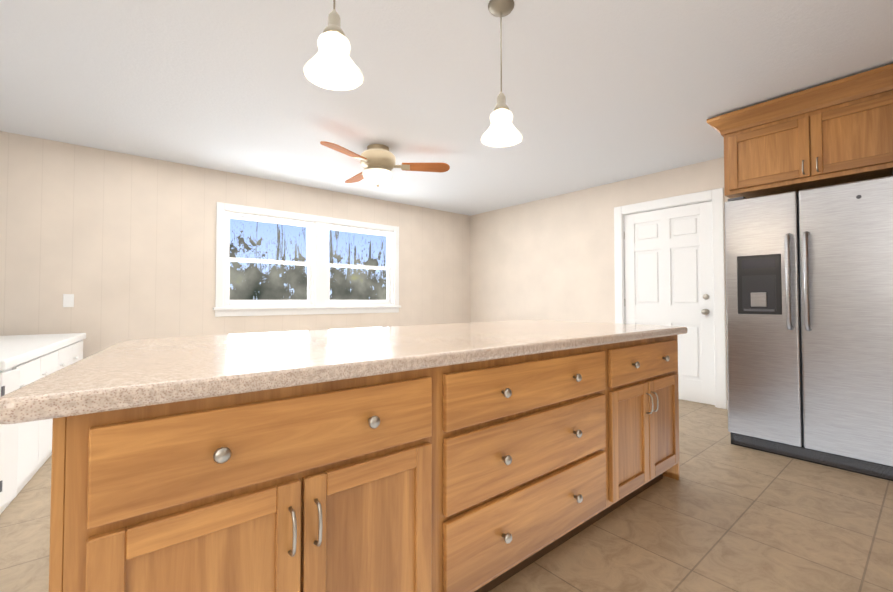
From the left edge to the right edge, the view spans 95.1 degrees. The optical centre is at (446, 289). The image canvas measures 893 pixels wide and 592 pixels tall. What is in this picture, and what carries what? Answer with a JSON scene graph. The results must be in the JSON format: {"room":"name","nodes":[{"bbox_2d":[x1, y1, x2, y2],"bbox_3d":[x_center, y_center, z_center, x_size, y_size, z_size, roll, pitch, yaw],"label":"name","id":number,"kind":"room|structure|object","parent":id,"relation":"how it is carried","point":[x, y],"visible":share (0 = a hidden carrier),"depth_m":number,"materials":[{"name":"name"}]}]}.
{"room":"kitchen","nodes":[
{"label":"kitchen","id":0,"kind":"room"},
{"bbox_2d":[0,131,470,357],"bbox_3d":[-2.443,-0.063,4.463,7.650,2.440,0.160,1,-2,-40],"label":"wall","id":1,"kind":"structure","parent":0,"point":[120,246],"depth_m":3.97,"materials":[{"name":"paint"}]},
{"bbox_2d":[63,294,73,306],"bbox_3d":[-3.340,0.094,3.605,0.070,0.115,0.006,1,-2,-40],"label":"electrical outlet plate","id":2,"kind":"object","parent":1,"relation":"attached to","point":[68,300],"visible":1,"depth_m":3.60,"materials":[{"name":"white paint"}]},
{"bbox_2d":[213,202,400,316],"bbox_3d":[-1.607,-0.309,5.129,2.350,1.225,0.195,1,-2,-40],"label":"window unit","id":3,"kind":"structure","parent":1,"relation":"in","point":[318,300],"depth_m":5.03,"materials":[{"name":"white paint"}]},
{"bbox_2d":[0,399,892,591],"bbox_3d":[-0.569,1.132,2.180,7.650,0.060,6.100,1,-2,-40],"label":"floor","id":4,"kind":"structure","parent":0,"point":[722,514],"depth_m":1.83,"materials":[{"name":"tile"}]},
{"bbox_2d":[0,333,85,513],"bbox_3d":[-2.958,0.726,2.479,0.902,0.765,1.905,1,-2,-33],"label":"base cabinet","id":5,"kind":"object","parent":4,"relation":"on","point":[25,451],"visible":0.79,"depth_m":2.30,"materials":[{"name":"white laminate"}]},
{"bbox_2d":[28,332,686,591],"bbox_3d":[0.167,0.666,1.745,2.665,0.850,0.644,1,-2,-40],"label":"kitchen island","id":6,"kind":"object","parent":4,"relation":"on","point":[473,457],"depth_m":1.07,"materials":[{"name":"brown wood"}]},
{"bbox_2d":[0,320,686,423],"bbox_3d":[-0.006,0.225,1.952,2.774,0.042,1.145,1,-2,-40],"label":"island countertop","id":7,"kind":"structure","parent":6,"relation":"on","point":[121,372],"depth_m":1.15,"materials":[{"name":"beige stone"}]},
{"bbox_2d":[724,175,892,480],"bbox_3d":[2.636,0.223,2.853,0.899,1.790,0.960,1,-2,-40],"label":"refrigerator","id":8,"kind":"object","parent":4,"relation":"on","point":[809,302],"visible":1,"depth_m":2.60,"materials":[{"name":"grey metal"}]},
{"bbox_2d":[0,0,892,215],"bbox_3d":[-0.569,-1.377,2.241,7.650,0.080,6.100,1,-2,-40],"label":"ceiling","id":9,"kind":"structure","parent":0,"point":[599,92],"depth_m":2.59,"materials":[{"name":"white paint"}]},
{"bbox_2d":[303,0,362,90],"bbox_3d":[-0.378,-1.038,1.377,0.194,0.641,0.194,1,-2,-40],"label":"pendant light","id":10,"kind":"object","parent":9,"relation":"hanging from","point":[330,65],"visible":1,"depth_m":1.37,"materials":[{"name":"white glass"}]},
{"bbox_2d":[320,141,449,186],"bbox_3d":[-0.732,-1.120,3.808,1.180,0.359,1.072,1,-2,-40],"label":"ceiling fan","id":11,"kind":"object","parent":9,"relation":"hanging from","point":[378,163],"visible":1,"depth_m":3.65,"materials":[{"name":"brown wood"}]},
{"bbox_2d":[481,0,521,146],"bbox_3d":[0.258,-1.025,1.919,0.194,0.641,0.194,1,-2,-40],"label":"pendant light","id":12,"kind":"object","parent":9,"relation":"hanging from","point":[502,131],"visible":1,"depth_m":1.90,"materials":[{"name":"white glass"}]},
{"bbox_2d":[470,157,729,399],"bbox_3d":[2.239,-0.064,4.416,0.430,2.440,5.900,1,-2,-40],"label":"wall","id":13,"kind":"structure","parent":0,"point":[550,258],"depth_m":5.39,"materials":[{"name":"paint"}]},
{"bbox_2d":[624,201,714,404],"bbox_3d":[2.343,0.132,4.382,0.108,2.022,0.910,1,-2,-40],"label":"door","id":14,"kind":"structure","parent":13,"relation":"in","point":[668,267],"depth_m":4.28,"materials":[{"name":"white paint"}]},
{"bbox_2d":[614,188,726,408],"bbox_3d":[2.397,0.086,4.420,0.178,2.140,1.110,1,-2,-40],"label":"door frame","id":15,"kind":"structure","parent":13,"relation":"attached to","point":[715,196],"depth_m":4.01,"materials":[{"name":"white paint"}]},
{"bbox_2d":[719,64,892,197],"bbox_3d":[2.697,-1.008,2.940,0.779,0.585,0.990,1,-2,-40],"label":"upper cabinet","id":16,"kind":"object","parent":13,"relation":"attached to","point":[840,131],"depth_m":2.68,"materials":[{"name":"brown wood"}]},
{"label":"outside","id":17,"kind":"structure","parent":0,"visible":0},
{"bbox_2d":[229,219,386,299],"bbox_3d":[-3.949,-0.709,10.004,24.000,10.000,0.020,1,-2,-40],"label":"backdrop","id":18,"kind":"structure","parent":17,"point":[256,281],"depth_m":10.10,"materials":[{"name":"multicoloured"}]}
]}

